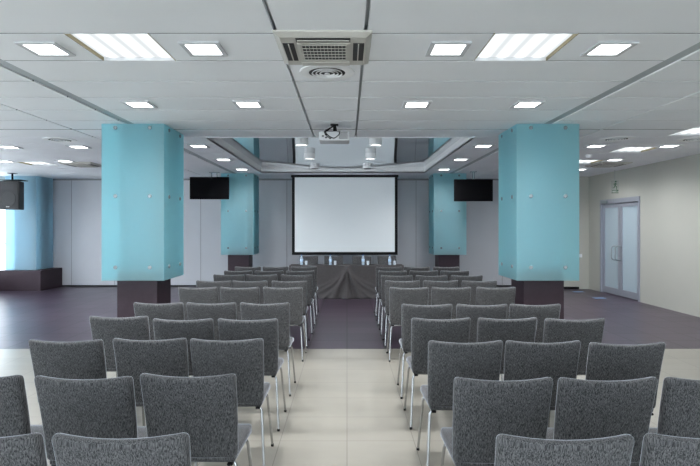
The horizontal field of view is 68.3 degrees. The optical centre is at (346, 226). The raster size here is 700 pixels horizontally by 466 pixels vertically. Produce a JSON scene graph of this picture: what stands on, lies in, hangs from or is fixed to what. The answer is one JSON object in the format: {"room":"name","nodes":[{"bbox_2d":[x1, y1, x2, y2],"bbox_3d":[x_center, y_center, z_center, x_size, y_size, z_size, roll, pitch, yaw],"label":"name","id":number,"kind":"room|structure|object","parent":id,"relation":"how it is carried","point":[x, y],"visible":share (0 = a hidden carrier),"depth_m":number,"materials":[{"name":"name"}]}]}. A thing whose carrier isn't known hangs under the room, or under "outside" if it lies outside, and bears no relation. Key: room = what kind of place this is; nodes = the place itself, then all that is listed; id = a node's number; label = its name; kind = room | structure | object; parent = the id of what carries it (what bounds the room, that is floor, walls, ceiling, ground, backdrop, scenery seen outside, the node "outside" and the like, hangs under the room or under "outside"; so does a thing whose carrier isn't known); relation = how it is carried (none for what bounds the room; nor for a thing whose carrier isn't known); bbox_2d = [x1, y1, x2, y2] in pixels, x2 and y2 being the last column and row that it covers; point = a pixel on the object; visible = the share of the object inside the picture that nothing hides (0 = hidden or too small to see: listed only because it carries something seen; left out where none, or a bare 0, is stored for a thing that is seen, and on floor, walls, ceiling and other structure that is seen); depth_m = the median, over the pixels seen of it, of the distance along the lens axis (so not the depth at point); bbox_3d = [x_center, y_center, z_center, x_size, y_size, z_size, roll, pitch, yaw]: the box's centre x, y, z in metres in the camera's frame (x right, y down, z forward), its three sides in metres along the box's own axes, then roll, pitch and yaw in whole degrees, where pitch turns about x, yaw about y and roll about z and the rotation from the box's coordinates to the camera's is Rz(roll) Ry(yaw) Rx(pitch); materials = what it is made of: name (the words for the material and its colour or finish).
{"room":"assembly chamber","nodes":[
{"label":"assembly chamber","id":0,"kind":"room"},
{"bbox_2d":[53,179,510,284],"bbox_3d":[-1.975,0.100,13.948,13.950,3.000,0.104,0,0,0],"label":"wall","id":1,"kind":"structure","parent":0,"point":[76,202],"depth_m":13.90,"materials":[{"name":"grey paint"}]},
{"bbox_2d":[221,0,460,173],"bbox_3d":[-1.300,-1.430,5.200,15.300,0.160,17.600,0,0,0],"label":"ceiling","id":2,"kind":"structure","parent":0,"point":[266,152],"depth_m":9.78,"materials":[{"name":"white"}]},
{"bbox_2d":[204,134,475,172],"bbox_3d":[-0.100,-1.375,9.950,3.940,0.159,4.920,0,0,0],"label":"trim","id":3,"kind":"structure","parent":2,"relation":"attached to","point":[224,144],"depth_m":10.88,"materials":[{"name":"white paint"}]},
{"bbox_2d":[0,0,699,178],"bbox_3d":[-1.300,-1.315,5.200,15.100,0.030,17.381,0,0,0],"label":"ceiling","id":4,"kind":"structure","parent":0,"point":[473,94],"depth_m":4.58,"materials":[{"name":"white paint"}]},
{"bbox_2d":[0,173,26,209],"bbox_3d":[-8.077,-0.860,12.470,0.530,0.880,0.382,0,0,-4],"label":"loudspeaker","id":5,"kind":"object","parent":4,"relation":"hanging from","point":[11,190],"visible":1,"depth_m":12.30,"materials":[{"name":"black plastic"}]},
{"bbox_2d":[0,182,17,207],"bbox_3d":[-8.080,-0.760,12.294,0.450,0.630,0.012,0,0,-4],"label":"grille","id":6,"kind":"object","parent":5,"relation":"attached to","point":[8,190],"depth_m":12.29,"materials":[{"name":"black"}]},
{"bbox_2d":[14,41,75,56],"bbox_3d":[-2.190,-1.293,3.755,0.286,0.014,0.286,0,0,0],"label":"recessed light","id":7,"kind":"object","parent":4,"relation":"in","point":[38,48],"visible":1,"depth_m":3.73,"materials":[{"name":"grey plastic"}]},
{"bbox_2d":[24,45,67,54],"bbox_3d":[-2.190,-1.295,3.755,0.216,0.008,0.216,0,0,0],"label":"diffuser","id":8,"kind":"object","parent":7,"relation":"attached to","point":[36,49],"depth_m":3.76,"materials":[{"name":"white plastic"}]},
{"bbox_2d":[42,137,76,142],"bbox_3d":[-4.270,-1.289,7.680,0.460,0.022,0.460,0,0,0],"label":"ceiling vent","id":9,"kind":"object","parent":4,"relation":"in","point":[53,139],"visible":1,"depth_m":7.62,"materials":[{"name":"white plastic"}]},
{"bbox_2d":[57,162,100,167],"bbox_3d":[-5.450,-1.278,10.620,0.660,0.045,0.660,0,0,0],"label":"air conditioner","id":10,"kind":"object","parent":4,"relation":"attached to","point":[73,164],"visible":1,"depth_m":10.44,"materials":[{"name":"grey plastic"}]},
{"bbox_2d":[63,33,175,60],"bbox_3d":[-1.620,-1.317,3.751,0.570,0.036,0.570,0,0,0],"label":"fluorescent panel","id":11,"kind":"object","parent":4,"relation":"attached to","point":[106,46],"visible":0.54,"depth_m":3.79,"materials":[{"name":"white plastic"}]},
{"bbox_2d":[120,101,157,107],"bbox_3d":[-2.190,-1.293,5.450,0.286,0.014,0.286,0,0,0],"label":"recessed light","id":12,"kind":"object","parent":4,"relation":"in","point":[132,104],"visible":1,"depth_m":5.44,"materials":[{"name":"grey plastic"}]},
{"bbox_2d":[178,41,227,56],"bbox_3d":[-1.040,-1.293,3.755,0.286,0.014,0.286,0,0,0],"label":"recessed light","id":13,"kind":"object","parent":4,"relation":"in","point":[193,48],"visible":1,"depth_m":3.73,"materials":[{"name":"grey plastic"}]},
{"bbox_2d":[186,45,221,54],"bbox_3d":[-1.040,-1.295,3.755,0.216,0.008,0.216,0,0,0],"label":"diffuser","id":14,"kind":"object","parent":13,"relation":"attached to","point":[191,49],"depth_m":3.75,"materials":[{"name":"white plastic"}]},
{"bbox_2d":[190,172,228,198],"bbox_3d":[-3.245,-0.978,12.223,0.920,0.645,0.153,0,0,0],"label":"television","id":15,"kind":"object","parent":4,"relation":"hanging from","point":[211,187],"visible":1,"depth_m":12.15,"materials":[{"name":"black glass"}]},
{"bbox_2d":[232,101,263,107],"bbox_3d":[-1.040,-1.293,5.450,0.286,0.014,0.286,0,0,0],"label":"recessed light","id":16,"kind":"object","parent":4,"relation":"in","point":[239,104],"visible":1,"depth_m":5.44,"materials":[{"name":"grey plastic"}]},
{"bbox_2d":[272,30,371,65],"bbox_3d":[-0.162,-1.278,3.735,0.660,0.045,0.660,0,0,0],"label":"air conditioner","id":17,"kind":"object","parent":4,"relation":"attached to","point":[296,47],"visible":1,"depth_m":3.62,"materials":[{"name":"grey plastic"}]},
{"bbox_2d":[301,45,346,59],"bbox_3d":[-0.162,-1.262,3.735,0.318,0.009,0.318,0,0,0],"label":"grille","id":18,"kind":"object","parent":17,"relation":"attached to","point":[308,52],"depth_m":3.73,"materials":[{"name":"grey plastic"}]},
{"bbox_2d":[300,66,353,80],"bbox_3d":[-0.167,-1.289,4.330,0.460,0.022,0.460,0,0,0],"label":"ceiling vent","id":19,"kind":"object","parent":4,"relation":"in","point":[324,73],"visible":0.98,"depth_m":4.32,"materials":[{"name":"white plastic"}]},
{"bbox_2d":[319,124,348,143],"bbox_3d":[-0.160,-1.188,6.532,0.380,0.225,0.316,0,0,0],"label":"projector","id":20,"kind":"object","parent":4,"relation":"attached to","point":[325,137],"visible":1,"depth_m":6.41,"materials":[{"name":"grey plastic"}]},
{"bbox_2d":[291,175,398,254],"bbox_3d":[-0.055,-0.301,12.900,2.680,1.997,0.090,0,0,0],"label":"projection screen","id":21,"kind":"object","parent":4,"relation":"hanging from","point":[332,214],"visible":1,"depth_m":12.90,"materials":[{"name":"white fabric"}]},
{"bbox_2d":[0,42,699,178],"bbox_3d":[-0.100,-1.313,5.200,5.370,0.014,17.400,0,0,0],"label":"trim","id":22,"kind":"structure","parent":4,"relation":"attached to","point":[695,47],"depth_m":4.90,"materials":[{"name":"silver metal"}]},
{"bbox_2d":[0,33,699,157],"bbox_3d":[-1.300,-1.312,5.174,15.100,0.017,17.089,0,0,0],"label":"trim","id":23,"kind":"structure","parent":4,"relation":"attached to","point":[0,33],"depth_m":4.04,"materials":[{"name":"grey metal"}]},
{"bbox_2d":[402,101,431,107],"bbox_3d":[0.735,-1.293,5.450,0.286,0.014,0.286,0,0,0],"label":"recessed light","id":24,"kind":"object","parent":4,"relation":"in","point":[407,104],"visible":1,"depth_m":5.44,"materials":[{"name":"grey plastic"}]},
{"bbox_2d":[425,41,471,56],"bbox_3d":[0.735,-1.293,3.755,0.286,0.014,0.286,0,0,0],"label":"recessed light","id":25,"kind":"object","parent":4,"relation":"in","point":[436,48],"visible":1,"depth_m":3.73,"materials":[{"name":"grey plastic"}]},
{"bbox_2d":[431,45,465,54],"bbox_3d":[0.735,-1.295,3.755,0.216,0.008,0.216,0,0,0],"label":"diffuser","id":26,"kind":"object","parent":25,"relation":"attached to","point":[435,49],"depth_m":3.75,"materials":[{"name":"white plastic"}]},
{"bbox_2d":[454,171,492,200],"bbox_3d":[2.945,-0.950,12.073,0.900,0.700,0.153,0,0,0],"label":"television","id":27,"kind":"object","parent":4,"relation":"hanging from","point":[472,189],"visible":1,"depth_m":12.00,"materials":[{"name":"black glass"}]},
{"bbox_2d":[474,33,578,60],"bbox_3d":[1.275,-1.317,3.751,0.570,0.036,0.570,0,0,0],"label":"fluorescent panel","id":28,"kind":"object","parent":4,"relation":"attached to","point":[501,46],"visible":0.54,"depth_m":3.79,"materials":[{"name":"grey plastic"}]},
{"bbox_2d":[510,101,545,107],"bbox_3d":[1.905,-1.293,5.450,0.286,0.014,0.286,0,0,0],"label":"recessed light","id":29,"kind":"object","parent":4,"relation":"in","point":[519,104],"visible":1,"depth_m":5.44,"materials":[{"name":"grey plastic"}]},
{"bbox_2d":[585,162,632,167],"bbox_3d":[5.370,-1.278,10.620,0.660,0.045,0.660,0,0,0],"label":"air conditioner","id":30,"kind":"object","parent":4,"relation":"attached to","point":[598,164],"visible":1,"depth_m":10.45,"materials":[{"name":"grey plastic"}]},
{"bbox_2d":[580,41,638,56],"bbox_3d":[1.905,-1.293,3.755,0.286,0.014,0.286,0,0,0],"label":"recessed light","id":31,"kind":"object","parent":4,"relation":"in","point":[601,48],"visible":1,"depth_m":3.73,"materials":[{"name":"grey plastic"}]},
{"bbox_2d":[588,45,629,54],"bbox_3d":[1.905,-1.295,3.755,0.216,0.008,0.216,0,0,0],"label":"diffuser","id":32,"kind":"object","parent":31,"relation":"attached to","point":[599,49],"depth_m":3.75,"materials":[{"name":"white plastic"}]},
{"bbox_2d":[599,136,633,141],"bbox_3d":[3.970,-1.289,7.600,0.460,0.022,0.460,0,0,0],"label":"ceiling vent","id":33,"kind":"object","parent":4,"relation":"in","point":[615,138],"visible":1,"depth_m":7.54,"materials":[{"name":"grey metal"}]},
{"bbox_2d":[611,147,655,151],"bbox_3d":[4.830,-1.317,8.690,0.570,0.036,0.570,0,0,0],"label":"fluorescent panel","id":34,"kind":"object","parent":4,"relation":"attached to","point":[626,149],"visible":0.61,"depth_m":8.83,"materials":[{"name":"grey plastic"}]},
{"bbox_2d":[615,147,652,150],"bbox_3d":[4.830,-1.330,8.690,0.558,0.008,0.558,0,0,0],"label":"diffuser","id":35,"kind":"object","parent":34,"relation":"attached to","point":[626,148],"depth_m":8.72,"materials":[{"name":"white plastic"}]},
{"bbox_2d":[670,128,699,134],"bbox_3d":[4.830,-1.317,7.030,0.570,0.036,0.570,0,0,0],"label":"fluorescent panel","id":36,"kind":"object","parent":4,"relation":"attached to","point":[693,131],"visible":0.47,"depth_m":7.24,"materials":[{"name":"grey plastic"}]},
{"bbox_2d":[678,128,699,132],"bbox_3d":[4.830,-1.330,7.030,0.558,0.008,0.558,0,0,0],"label":"diffuser","id":37,"kind":"object","parent":36,"relation":"attached to","point":[693,130],"depth_m":7.16,"materials":[{"name":"white plastic"}]},
{"bbox_2d":[0,286,699,465],"bbox_3d":[-1.300,1.650,5.200,15.300,0.100,17.600,0,0,0],"label":"floor","id":38,"kind":"structure","parent":0,"point":[344,407],"depth_m":5.88,"materials":[{"name":"beige tile"}]},
{"bbox_2d":[0,375,45,449],"bbox_3d":[-1.766,1.150,2.686,0.466,0.903,0.580,0,0,1],"label":"chair","id":39,"kind":"object","parent":38,"relation":"on","point":[14,409],"visible":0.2,"depth_m":2.46,"materials":[{"name":"grey fabric"}]},
{"bbox_2d":[0,433,47,465],"bbox_3d":[-1.268,1.150,1.992,0.466,0.903,0.580,0,0,0],"label":"chair","id":40,"kind":"object","parent":38,"relation":"on","point":[26,449],"visible":1,"depth_m":1.73,"materials":[{"name":"grey fabric"}]},
{"bbox_2d":[0,176,61,290],"bbox_3d":[-8.220,0.151,13.392,1.120,2.898,0.984,0,0,0],"label":"column","id":41,"kind":"structure","parent":38,"relation":"on","point":[28,231],"depth_m":13.02,"materials":[{"name":"blue paint"}]},
{"bbox_2d":[28,339,106,402],"bbox_3d":[-1.752,1.150,3.456,0.466,0.903,0.580,0,0,1],"label":"chair","id":42,"kind":"object","parent":38,"relation":"on","point":[77,359],"visible":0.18,"depth_m":3.21,"materials":[{"name":"grey fabric"}]},
{"bbox_2d":[34,375,146,465],"bbox_3d":[-1.236,1.150,2.666,0.466,0.903,0.580,0,0,1],"label":"chair","id":43,"kind":"object","parent":38,"relation":"on","point":[94,408],"visible":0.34,"depth_m":2.42,"materials":[{"name":"grey fabric"}]},
{"bbox_2d":[89,316,149,376],"bbox_3d":[-1.800,1.150,4.306,0.466,0.903,0.580,0,0,0],"label":"chair","id":44,"kind":"object","parent":38,"relation":"on","point":[106,329],"visible":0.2,"depth_m":4.05,"materials":[{"name":"grey fabric"}]},
{"bbox_2d":[52,432,190,465],"bbox_3d":[-0.770,1.150,1.991,0.466,0.903,0.580,0,0,0],"label":"chair","id":45,"kind":"object","parent":38,"relation":"on","point":[173,449],"visible":1,"depth_m":1.72,"materials":[{"name":"grey fabric"}]},
{"bbox_2d":[101,124,183,317],"bbox_3d":[-2.675,0.151,6.830,0.804,2.898,0.804,0,0,0],"label":"column","id":46,"kind":"structure","parent":38,"relation":"on","point":[142,165],"depth_m":6.44,"materials":[{"name":"blue glass"}]},
{"bbox_2d":[113,338,188,425],"bbox_3d":[-1.249,1.150,3.496,0.466,0.903,0.580,0,0,-1],"label":"chair","id":47,"kind":"object","parent":38,"relation":"on","point":[169,357],"visible":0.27,"depth_m":3.25,"materials":[{"name":"grey fabric"}]},
{"bbox_2d":[134,302,183,339],"bbox_3d":[-1.751,1.150,5.035,0.466,0.903,0.580,0,0,0],"label":"chair","id":48,"kind":"object","parent":38,"relation":"on","point":[169,311],"visible":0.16,"depth_m":4.77,"materials":[{"name":"grey fabric"}]},
{"bbox_2d":[153,318,213,375],"bbox_3d":[-1.258,1.150,4.191,0.466,0.903,0.580,0,0,0],"label":"chair","id":49,"kind":"object","parent":38,"relation":"on","point":[164,329],"visible":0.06,"depth_m":3.93,"materials":[{"name":"grey fabric"}]},
{"bbox_2d":[140,373,251,465],"bbox_3d":[-0.756,1.150,2.706,0.466,0.903,0.580,0,0,1],"label":"chair","id":50,"kind":"object","parent":38,"relation":"on","point":[205,408],"visible":0.77,"depth_m":2.48,"materials":[{"name":"grey fabric"}]},
{"bbox_2d":[178,287,217,319],"bbox_3d":[-1.748,1.150,6.270,0.466,0.903,0.580,0,0,-1],"label":"chair","id":51,"kind":"object","parent":38,"relation":"on","point":[209,295],"visible":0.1,"depth_m":6.01,"materials":[{"name":"grey fabric"}]},
{"bbox_2d":[186,302,236,376],"bbox_3d":[-1.260,1.150,5.034,0.466,0.903,0.580,0,0,0],"label":"chair","id":52,"kind":"object","parent":38,"relation":"on","point":[195,311],"visible":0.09,"depth_m":4.77,"materials":[{"name":"grey fabric"}]},
{"bbox_2d":[196,280,231,303],"bbox_3d":[-1.750,1.150,7.004,0.466,0.903,0.580,0,0,0],"label":"chair","id":53,"kind":"object","parent":38,"relation":"on","point":[199,284],"visible":0.11,"depth_m":6.73,"materials":[{"name":"grey fabric"}]},
{"bbox_2d":[213,274,244,287],"bbox_3d":[-1.747,1.150,7.869,0.466,0.903,0.580,0,0,0],"label":"chair","id":54,"kind":"object","parent":38,"relation":"on","point":[216,277],"visible":0.12,"depth_m":7.60,"materials":[{"name":"grey fabric"}]},
{"bbox_2d":[190,338,273,465],"bbox_3d":[-0.761,1.150,3.486,0.466,0.903,0.580,0,0,-1],"label":"chair","id":55,"kind":"object","parent":38,"relation":"on","point":[244,359],"visible":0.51,"depth_m":3.25,"materials":[{"name":"grey fabric"}]},
{"bbox_2d":[224,270,252,280],"bbox_3d":[-1.755,1.150,8.553,0.466,0.903,0.580,0,0,0],"label":"chair","id":56,"kind":"object","parent":38,"relation":"on","point":[250,272],"visible":0.09,"depth_m":8.28,"materials":[{"name":"grey fabric"}]},
{"bbox_2d":[221,173,258,270],"bbox_3d":[-2.640,0.151,12.790,0.804,2.898,0.804,0,0,0],"label":"column","id":57,"kind":"structure","parent":38,"relation":"on","point":[240,212],"depth_m":12.40,"materials":[{"name":"blue paint"}]},
{"bbox_2d":[220,287,259,319],"bbox_3d":[-1.260,1.150,6.277,0.466,0.903,0.580,0,0,-1],"label":"chair","id":58,"kind":"object","parent":38,"relation":"on","point":[252,294],"visible":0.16,"depth_m":6.02,"materials":[{"name":"grey fabric"}]},
{"bbox_2d":[232,280,267,303],"bbox_3d":[-1.268,1.150,6.996,0.466,0.903,0.580,0,0,1],"label":"chair","id":59,"kind":"object","parent":38,"relation":"on","point":[236,284],"visible":0.07,"depth_m":6.73,"materials":[{"name":"grey fabric"}]},
{"bbox_2d":[218,318,286,430],"bbox_3d":[-0.757,1.150,4.189,0.466,0.903,0.580,0,0,0],"label":"chair","id":60,"kind":"object","parent":38,"relation":"on","point":[267,329],"visible":0.43,"depth_m":3.94,"materials":[{"name":"grey fabric"}]},
{"bbox_2d":[246,274,276,286],"bbox_3d":[-1.261,1.150,7.858,0.466,0.903,0.580,0,0,0],"label":"chair","id":61,"kind":"object","parent":38,"relation":"on","point":[269,278],"visible":0.14,"depth_m":7.59,"materials":[{"name":"grey fabric"}]},
{"bbox_2d":[240,302,295,396],"bbox_3d":[-0.758,1.150,5.023,0.466,0.903,0.580,0,0,1],"label":"chair","id":62,"kind":"object","parent":38,"relation":"on","point":[249,311],"visible":0.48,"depth_m":4.78,"materials":[{"name":"grey fabric"}]},
{"bbox_2d":[255,270,283,280],"bbox_3d":[-1.260,1.150,8.571,0.466,0.903,0.580,0,0,-1],"label":"chair","id":63,"kind":"object","parent":38,"relation":"on","point":[279,273],"visible":0.1,"depth_m":8.30,"materials":[{"name":"grey fabric"}]},
{"bbox_2d":[263,287,306,361],"bbox_3d":[-0.748,1.150,6.282,0.466,0.903,0.580,0,0,1],"label":"chair","id":64,"kind":"object","parent":38,"relation":"on","point":[293,296],"visible":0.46,"depth_m":6.04,"materials":[{"name":"grey fabric"}]},
{"bbox_2d":[272,280,309,347],"bbox_3d":[-0.757,1.150,6.994,0.466,0.903,0.580,0,0,-1],"label":"chair","id":65,"kind":"object","parent":38,"relation":"on","point":[275,284],"visible":0.46,"depth_m":6.74,"materials":[{"name":"grey fabric"}]},
{"bbox_2d":[281,274,313,333],"bbox_3d":[-0.747,1.150,7.850,0.466,0.903,0.580,0,0,0],"label":"chair","id":66,"kind":"object","parent":38,"relation":"on","point":[308,278],"visible":0.44,"depth_m":7.61,"materials":[{"name":"grey fabric"}]},
{"bbox_2d":[286,270,316,324],"bbox_3d":[-0.749,1.150,8.543,0.466,0.903,0.580,0,0,0],"label":"chair","id":67,"kind":"object","parent":38,"relation":"on","point":[312,273],"visible":0.3,"depth_m":8.30,"materials":[{"name":"grey fabric"}]},
{"bbox_2d":[291,266,318,315],"bbox_3d":[-0.759,1.150,9.395,0.466,0.903,0.580,0,0,1],"label":"chair","id":68,"kind":"object","parent":38,"relation":"on","point":[292,267],"visible":0.4,"depth_m":9.14,"materials":[{"name":"grey fabric"}]},
{"bbox_2d":[299,256,317,263],"bbox_3d":[-0.930,1.150,12.364,0.466,0.903,0.580,0,0,0],"label":"chair","id":69,"kind":"object","parent":38,"relation":"on","point":[306,259],"visible":0.14,"depth_m":12.57,"materials":[{"name":"black plastic"}]},
{"bbox_2d":[324,256,342,263],"bbox_3d":[-0.325,1.150,12.364,0.466,0.903,0.580,0,0,0],"label":"chair","id":70,"kind":"object","parent":38,"relation":"on","point":[335,259],"visible":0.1,"depth_m":12.57,"materials":[{"name":"black plastic"}]},
{"bbox_2d":[352,256,370,263],"bbox_3d":[0.360,1.150,12.364,0.466,0.903,0.580,0,0,0],"label":"chair","id":71,"kind":"object","parent":38,"relation":"on","point":[355,259],"visible":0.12,"depth_m":12.57,"materials":[{"name":"grey fabric"}]},
{"bbox_2d":[377,256,395,263],"bbox_3d":[0.975,1.150,12.364,0.466,0.903,0.580,0,0,0],"label":"chair","id":72,"kind":"object","parent":38,"relation":"on","point":[381,259],"visible":0.15,"depth_m":12.57,"materials":[{"name":"grey fabric"}]},
{"bbox_2d":[374,267,401,316],"bbox_3d":[0.739,1.150,9.357,0.466,0.903,0.580,0,0,-1],"label":"chair","id":73,"kind":"object","parent":38,"relation":"on","point":[377,268],"visible":0.39,"depth_m":9.11,"materials":[{"name":"grey fabric"}]},
{"bbox_2d":[376,270,406,324],"bbox_3d":[0.736,1.150,8.542,0.466,0.903,0.580,0,0,0],"label":"chair","id":74,"kind":"object","parent":38,"relation":"on","point":[388,273],"visible":0.39,"depth_m":8.29,"materials":[{"name":"grey fabric"}]},
{"bbox_2d":[379,275,412,335],"bbox_3d":[0.729,1.150,7.751,0.466,0.903,0.580,0,0,1],"label":"chair","id":75,"kind":"object","parent":38,"relation":"on","point":[384,278],"visible":0.37,"depth_m":7.51,"materials":[{"name":"grey fabric"}]},
{"bbox_2d":[382,280,419,346],"bbox_3d":[0.731,1.150,7.011,0.466,0.903,0.580,0,0,0],"label":"chair","id":76,"kind":"object","parent":38,"relation":"on","point":[399,284],"visible":0.42,"depth_m":6.76,"materials":[{"name":"grey fabric"}]},
{"bbox_2d":[386,287,428,361],"bbox_3d":[0.728,1.150,6.261,0.466,0.903,0.580,0,0,1],"label":"chair","id":77,"kind":"object","parent":38,"relation":"on","point":[397,296],"visible":0.56,"depth_m":6.02,"materials":[{"name":"grey fabric"}]},
{"bbox_2d":[404,267,429,274],"bbox_3d":[1.230,1.150,9.348,0.466,0.903,0.580,0,0,-1],"label":"chair","id":78,"kind":"object","parent":38,"relation":"on","point":[407,269],"visible":0.09,"depth_m":9.07,"materials":[{"name":"grey fabric"}]},
{"bbox_2d":[410,270,437,280],"bbox_3d":[1.239,1.150,8.567,0.466,0.903,0.580,0,0,0],"label":"chair","id":79,"kind":"object","parent":38,"relation":"on","point":[413,273],"visible":0.16,"depth_m":8.29,"materials":[{"name":"grey fabric"}]},
{"bbox_2d":[397,304,451,398],"bbox_3d":[0.733,1.150,4.943,0.466,0.903,0.580,0,0,1],"label":"chair","id":80,"kind":"object","parent":38,"relation":"on","point":[409,311],"visible":0.59,"depth_m":4.69,"materials":[{"name":"grey fabric"}]},
{"bbox_2d":[416,275,446,287],"bbox_3d":[1.236,1.150,7.746,0.466,0.903,0.580,0,0,1],"label":"chair","id":81,"kind":"object","parent":38,"relation":"on","point":[420,278],"visible":0.13,"depth_m":7.47,"materials":[{"name":"grey fabric"}]},
{"bbox_2d":[404,317,470,429],"bbox_3d":[0.727,1.150,4.226,0.466,0.903,0.580,0,0,0],"label":"chair","id":82,"kind":"object","parent":38,"relation":"on","point":[423,331],"visible":0.58,"depth_m":3.98,"materials":[{"name":"grey fabric"}]},
{"bbox_2d":[423,280,457,304],"bbox_3d":[1.227,1.150,7.026,0.466,0.903,0.580,0,0,-1],"label":"chair","id":83,"kind":"object","parent":38,"relation":"on","point":[443,284],"visible":0.08,"depth_m":6.76,"materials":[{"name":"grey fabric"}]},
{"bbox_2d":[429,173,465,270],"bbox_3d":[2.480,0.151,12.790,0.804,2.898,0.804,0,0,0],"label":"column","id":84,"kind":"structure","parent":38,"relation":"on","point":[447,216],"depth_m":12.40,"materials":[{"name":"blue paint"}]},
{"bbox_2d":[431,287,470,318],"bbox_3d":[1.226,1.150,6.272,0.466,0.903,0.580,0,0,1],"label":"chair","id":85,"kind":"object","parent":38,"relation":"on","point":[439,296],"visible":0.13,"depth_m":6.02,"materials":[{"name":"grey fabric"}]},
{"bbox_2d":[440,270,468,280],"bbox_3d":[1.741,1.150,8.552,0.466,0.903,0.580,0,0,1],"label":"chair","id":86,"kind":"object","parent":38,"relation":"on","point":[448,273],"visible":0.1,"depth_m":8.28,"materials":[{"name":"grey fabric"}]},
{"bbox_2d":[416,340,502,465],"bbox_3d":[0.732,1.150,3.426,0.466,0.903,0.580,0,0,0],"label":"chair","id":87,"kind":"object","parent":38,"relation":"on","point":[447,361],"visible":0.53,"depth_m":3.19,"materials":[{"name":"grey fabric"}]},
{"bbox_2d":[451,275,482,287],"bbox_3d":[1.751,1.150,7.757,0.466,0.903,0.580,0,0,1],"label":"chair","id":88,"kind":"object","parent":38,"relation":"on","point":[453,277],"visible":0.06,"depth_m":7.49,"materials":[{"name":"grey fabric"}]},
{"bbox_2d":[462,280,496,304],"bbox_3d":[1.744,1.150,7.015,0.466,0.903,0.580,0,0,1],"label":"chair","id":89,"kind":"object","parent":38,"relation":"on","point":[473,284],"visible":0.16,"depth_m":6.75,"materials":[{"name":"grey fabric"}]},
{"bbox_2d":[456,304,507,380],"bbox_3d":[1.233,1.150,4.933,0.466,0.903,0.580,0,0,1],"label":"chair","id":90,"kind":"object","parent":38,"relation":"on","point":[474,312],"visible":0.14,"depth_m":4.67,"materials":[{"name":"grey fabric"}]},
{"bbox_2d":[476,287,515,318],"bbox_3d":[1.750,1.150,6.279,0.466,0.903,0.580,0,0,1],"label":"chair","id":91,"kind":"object","parent":38,"relation":"on","point":[484,296],"visible":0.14,"depth_m":6.03,"materials":[{"name":"grey fabric"}]},
{"bbox_2d":[440,377,552,465],"bbox_3d":[0.731,1.150,2.646,0.466,0.903,0.580,0,0,0],"label":"chair","id":92,"kind":"object","parent":38,"relation":"on","point":[483,410],"visible":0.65,"depth_m":2.41,"materials":[{"name":"grey fabric"}]},
{"bbox_2d":[477,317,536,373],"bbox_3d":[1.241,1.150,4.236,0.466,0.903,0.580,0,0,-1],"label":"chair","id":93,"kind":"object","parent":38,"relation":"on","point":[488,329],"visible":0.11,"depth_m":3.98,"materials":[{"name":"grey fabric"}]},
{"bbox_2d":[509,304,560,342],"bbox_3d":[1.720,1.150,4.946,0.466,0.903,0.580,0,0,0],"label":"chair","id":94,"kind":"object","parent":38,"relation":"on","point":[516,311],"visible":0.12,"depth_m":4.68,"materials":[{"name":"grey fabric"}]},
{"bbox_2d":[499,124,578,319],"bbox_3d":[2.510,0.151,6.830,0.804,2.898,0.804,0,0,0],"label":"column","id":95,"kind":"structure","parent":38,"relation":"on","point":[539,163],"depth_m":6.44,"materials":[{"name":"blue paint"}]},
{"bbox_2d":[503,340,580,427],"bbox_3d":[1.213,1.150,3.426,0.466,0.903,0.580,0,0,0],"label":"chair","id":96,"kind":"object","parent":38,"relation":"on","point":[522,360],"visible":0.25,"depth_m":3.18,"materials":[{"name":"grey fabric"}]},
{"bbox_2d":[494,434,633,465],"bbox_3d":[0.737,1.150,1.981,0.466,0.903,0.580,0,0,0],"label":"chair","id":97,"kind":"object","parent":38,"relation":"on","point":[510,450],"visible":1,"depth_m":1.71,"materials":[{"name":"grey fabric"}]},
{"bbox_2d":[543,318,604,378],"bbox_3d":[1.750,1.150,4.206,0.466,0.903,0.580,0,0,-1],"label":"chair","id":98,"kind":"object","parent":38,"relation":"on","point":[586,332],"visible":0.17,"depth_m":3.95,"materials":[{"name":"grey fabric"}]},
{"bbox_2d":[546,377,657,465],"bbox_3d":[1.214,1.150,2.646,0.466,0.903,0.580,0,0,-1],"label":"chair","id":99,"kind":"object","parent":38,"relation":"on","point":[584,409],"visible":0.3,"depth_m":2.40,"materials":[{"name":"grey fabric"}]},
{"bbox_2d":[585,342,665,415],"bbox_3d":[1.701,1.150,3.376,0.466,0.903,0.580,0,0,-1],"label":"chair","id":100,"kind":"object","parent":38,"relation":"on","point":[605,362],"visible":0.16,"depth_m":3.12,"materials":[{"name":"grey fabric"}]},
{"bbox_2d":[639,433,699,465],"bbox_3d":[1.240,1.150,1.991,0.466,0.903,0.580,0,0,-1],"label":"chair","id":101,"kind":"object","parent":38,"relation":"on","point":[657,449],"visible":1,"depth_m":1.73,"materials":[{"name":"grey fabric"}]},
{"bbox_2d":[649,377,699,437],"bbox_3d":[1.720,1.150,2.646,0.466,0.903,0.580,0,0,1],"label":"chair","id":102,"kind":"object","parent":38,"relation":"on","point":[679,410],"visible":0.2,"depth_m":2.41,"materials":[{"name":"grey fabric"}]},
{"bbox_2d":[564,177,588,288],"bbox_3d":[5.625,0.100,13.660,1.250,3.000,0.680,0,0,0],"label":"wall","id":103,"kind":"structure","parent":0,"point":[583,283],"depth_m":13.32,"materials":[{"name":"white paint"}]},
{"bbox_2d":[589,154,699,316],"bbox_3d":[6.325,0.100,5.200,0.150,3.000,17.600,0,0,0],"label":"wall","id":104,"kind":"structure","parent":0,"point":[668,191],"depth_m":10.19,"materials":[{"name":"white paint"}]},
{"bbox_2d":[600,196,639,301],"bbox_3d":[6.229,0.470,11.860,0.243,2.260,1.720,0,0,0],"label":"door","id":105,"kind":"structure","parent":104,"relation":"in","point":[619,217],"depth_m":11.79,"materials":[{"name":"white glass"}]},
{"bbox_3d":[-0.010,1.234,11.745,2.540,0.731,0.430,0,0,0],"label":"conference table","id":106,"kind":"object","parent":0,"visible":0},
{"bbox_2d":[289,264,403,298],"bbox_3d":[-0.010,1.229,11.698,2.562,0.736,0.553,0,0,0],"label":"tablecloth","id":107,"kind":"object","parent":106,"relation":"on","point":[334,281],"visible":0.59,"depth_m":11.51,"materials":[{"name":"fabric"}]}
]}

